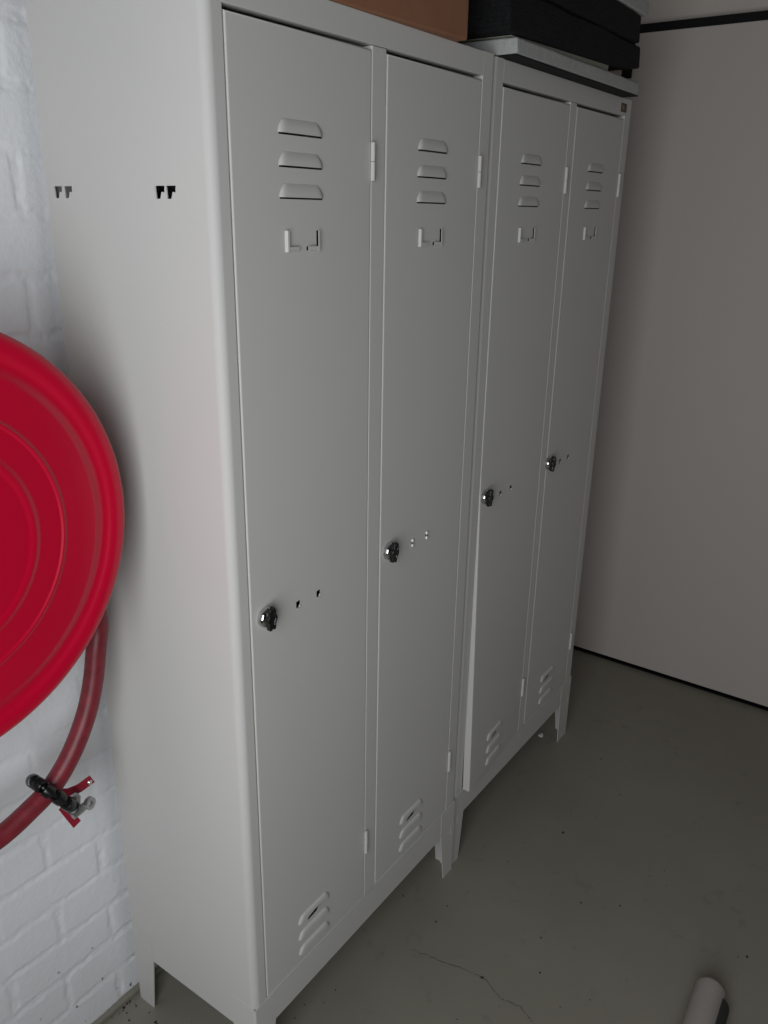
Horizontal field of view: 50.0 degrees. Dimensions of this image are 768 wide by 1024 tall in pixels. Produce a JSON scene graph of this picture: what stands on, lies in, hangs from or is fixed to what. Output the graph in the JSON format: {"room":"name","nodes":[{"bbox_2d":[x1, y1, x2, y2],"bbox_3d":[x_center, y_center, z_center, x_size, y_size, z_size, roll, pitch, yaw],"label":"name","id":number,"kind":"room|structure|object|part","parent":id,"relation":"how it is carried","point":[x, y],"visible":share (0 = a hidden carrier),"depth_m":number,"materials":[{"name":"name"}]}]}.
{"room":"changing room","nodes":[
{"label":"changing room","id":0,"kind":"room"},
{"bbox_2d":[0,0,157,1023],"bbox_3d":[-0.296,-0.484,1.573,0.100,2.900,3.280,15,24,33],"label":"wall","id":1,"kind":"structure","parent":0,"point":[68,953],"depth_m":1.43,"materials":[{"name":"paint"}]},
{"bbox_2d":[0,332,124,849],"bbox_3d":[-0.603,0.171,1.062,0.233,0.850,0.573,15,24,33],"label":"hose reel","id":2,"kind":"object","parent":1,"relation":"attached to","point":[62,514],"visible":1,"depth_m":1.09,"materials":[{"name":"red paint"}]},
{"bbox_3d":[-0.515,0.497,1.347,0.030,0.045,0.012,-4,21,-12],"label":"guide arm","id":3,"kind":"part","parent":2,"relation":"part of","materials":[{"name":"red metal"}]},
{"bbox_3d":[-0.512,0.452,1.338,0.082,0.032,0.009,-14,25,-34],"label":"guide arm","id":4,"kind":"part","parent":2,"relation":"part of","materials":[{"name":"red metal"}]},
{"bbox_2d":[91,965,163,1023],"bbox_3d":[-0.276,0.883,2.039,0.014,0.012,3.080,15,24,33],"label":"baseboard","id":5,"kind":"structure","parent":1,"relation":"attached to","point":[133,991],"depth_m":1.68,"materials":[{"name":"paint"}]},
{"bbox_2d":[103,649,767,1023],"bbox_3d":[1.902,1.500,0.612,5.557,0.100,3.280,15,24,33],"label":"floor","id":6,"kind":"structure","parent":0,"point":[687,766],"depth_m":1.99,"materials":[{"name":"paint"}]},
{"bbox_2d":[25,0,493,1023],"bbox_3d":[-0.147,0.105,1.571,0.355,1.800,0.692,15,24,33],"label":"locker","id":7,"kind":"object","parent":6,"relation":"on","point":[267,217],"visible":1,"depth_m":1.28,"materials":[{"name":"metal"}]},
{"bbox_3d":[-0.466,0.909,1.678,0.058,0.205,0.052,15,24,33],"label":"leg","id":8,"kind":"part","parent":7,"relation":"part of","materials":[{"name":"paint"}]},
{"bbox_3d":[-0.238,0.968,1.527,0.058,0.205,0.052,15,24,33],"label":"leg","id":9,"kind":"part","parent":7,"relation":"part of","materials":[{"name":"paint"}]},
{"bbox_3d":[-0.174,0.160,1.240,0.018,0.037,0.033,15,24,33],"label":"knob","id":10,"kind":"part","parent":7,"relation":"part of","materials":[{"name":"silver metal"}]},
{"bbox_3d":[-0.119,0.105,1.330,0.022,1.547,0.290,15,24,33],"label":"door","id":11,"kind":"part","parent":7,"relation":"part of","materials":[{"name":"paint"}]},
{"bbox_3d":[0.015,0.072,1.489,0.018,0.039,0.033,15,24,33],"label":"knob","id":12,"kind":"part","parent":7,"relation":"part of","materials":[{"name":"silver metal"}]},
{"bbox_2d":[330,0,468,41],"bbox_3d":[-0.126,-0.834,1.205,0.301,0.214,0.470,16,25,36],"label":"cardboard box","id":13,"kind":"object","parent":7,"relation":"on","point":[447,19],"visible":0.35,"depth_m":1.24,"materials":[{"name":"brown cardboard"}]},
{"bbox_3d":[0.070,0.017,1.580,0.022,1.547,0.284,15,24,33],"label":"door","id":14,"kind":"part","parent":7,"relation":"part of","materials":[{"name":"paint"}]},
{"bbox_3d":[0.133,0.797,2.012,0.050,0.205,0.064,15,24,33],"label":"leg","id":15,"kind":"part","parent":7,"relation":"part of","materials":[{"name":"paint"}]},
{"bbox_2d":[111,758,747,1023],"bbox_3d":[0.257,0.962,1.861,1.737,0.004,0.675,-12,24,-31],"label":"dirt","id":16,"kind":"object","parent":6,"relation":"on","point":[600,758],"visible":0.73,"depth_m":1.72,"materials":[{"name":"black"}]},
{"bbox_2d":[416,951,530,1020],"bbox_3d":[0.190,0.999,1.760,0.295,0.001,0.032,15,24,33],"label":"crack","id":17,"kind":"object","parent":6,"relation":"on","point":[416,951],"depth_m":1.77,"materials":[{"name":"grey concrete"}]},
{"bbox_2d":[435,56,631,863],"bbox_3d":[0.255,-0.086,2.112,0.356,1.800,0.706,15,24,33],"label":"locker","id":18,"kind":"object","parent":6,"relation":"on","point":[558,145],"visible":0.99,"depth_m":1.92,"materials":[{"name":"metal"}]},
{"bbox_3d":[0.160,0.779,2.064,0.058,0.205,0.052,15,24,33],"label":"leg","id":19,"kind":"part","parent":18,"relation":"part of","materials":[{"name":"paint"}]},
{"bbox_3d":[0.224,-0.031,1.773,0.018,0.038,0.033,15,24,33],"label":"knob","id":20,"kind":"part","parent":18,"relation":"part of","materials":[{"name":"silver metal"}]},
{"bbox_3d":[0.292,-0.086,1.873,0.037,1.547,0.299,15,24,33],"label":"door","id":21,"kind":"part","parent":18,"relation":"part of","materials":[{"name":"paint"}]},
{"bbox_2d":[461,37,638,97],"bbox_3d":[0.272,-0.933,1.765,0.346,0.029,0.624,15,24,33],"label":"sheet","id":22,"kind":"object","parent":18,"relation":"on","point":[514,49],"visible":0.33,"depth_m":1.58,"materials":[{"name":"grey metal"}]},
{"bbox_2d":[458,35,607,70],"bbox_3d":[0.221,-0.927,1.684,0.322,0.012,0.450,15,24,33],"label":"sheet","id":23,"kind":"object","parent":22,"relation":"on","point":[584,60],"visible":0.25,"depth_m":1.58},
{"bbox_2d":[467,0,639,70],"bbox_3d":[0.264,-0.974,1.724,0.335,0.072,0.646,15,24,33],"label":"box","id":24,"kind":"object","parent":23,"relation":"on","point":[542,22],"visible":0.45,"depth_m":1.51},
{"bbox_2d":[544,0,640,43],"bbox_3d":[0.263,-1.032,1.694,0.339,0.056,0.617,15,24,33],"label":"foam mat","id":25,"kind":"object","parent":24,"relation":"on","point":[615,17],"visible":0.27,"depth_m":1.69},
{"bbox_2d":[617,0,648,16],"bbox_3d":[0.275,-1.077,1.693,0.338,0.029,0.630,15,24,33],"label":"sheet","id":26,"kind":"object","parent":25,"relation":"on","point":[640,7],"visible":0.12,"depth_m":1.80,"materials":[{"name":"white"}]},
{"bbox_3d":[0.411,-0.119,2.023,0.018,0.039,0.033,15,24,33],"label":"knob","id":27,"kind":"part","parent":18,"relation":"part of","materials":[{"name":"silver metal"}]},
{"bbox_3d":[0.536,0.606,2.556,0.050,0.205,0.072,15,24,33],"label":"leg","id":28,"kind":"part","parent":18,"relation":"part of","materials":[{"name":"paint"}]},
{"bbox_3d":[0.475,-0.176,2.127,0.022,1.547,0.280,15,24,33],"label":"door","id":29,"kind":"part","parent":18,"relation":"part of","materials":[{"name":"paint"}]},
{"bbox_3d":[0.569,-0.958,1.949,0.002,0.019,0.034,15,24,33],"label":"maker plate","id":30,"kind":"part","parent":18,"relation":"part of","materials":[{"name":"black"}]},
{"bbox_2d":[682,977,728,1023],"bbox_3d":[0.569,1.056,1.542,0.092,0.072,0.446,13,23,29],"label":"tube leg","id":31,"kind":"object","parent":6,"relation":"on","point":[707,1004],"visible":1,"depth_m":1.65,"materials":[{"name":"grey plastic"}]},
{"bbox_2d":[641,0,767,23],"bbox_3d":[2.848,-0.339,1.320,5.357,2.900,0.100,15,24,33],"label":"wall","id":32,"kind":"structure","parent":0,"point":[658,10],"depth_m":2.35,"materials":[{"name":"paint"}]},
{"bbox_2d":[573,646,767,710],"bbox_3d":[1.524,0.716,2.592,2.245,0.005,0.040,15,24,33],"label":"trim","id":33,"kind":"structure","parent":32,"relation":"attached to","point":[687,683],"depth_m":2.91,"materials":[{"name":"black metal"}]},
{"bbox_2d":[574,20,767,706],"bbox_3d":[1.315,-0.306,2.388,1.695,2.025,0.040,15,24,33],"label":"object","id":34,"kind":"structure","parent":32,"relation":"in","point":[674,582],"depth_m":2.59,"materials":[{"name":"white paint"}]},
{"bbox_2d":[640,10,767,32],"bbox_3d":[1.558,-1.211,1.892,2.245,0.025,0.042,15,24,33],"label":"trim","id":35,"kind":"structure","parent":32,"relation":"attached to","point":[758,15],"depth_m":2.30,"materials":[{"name":"black metal"}]}
]}

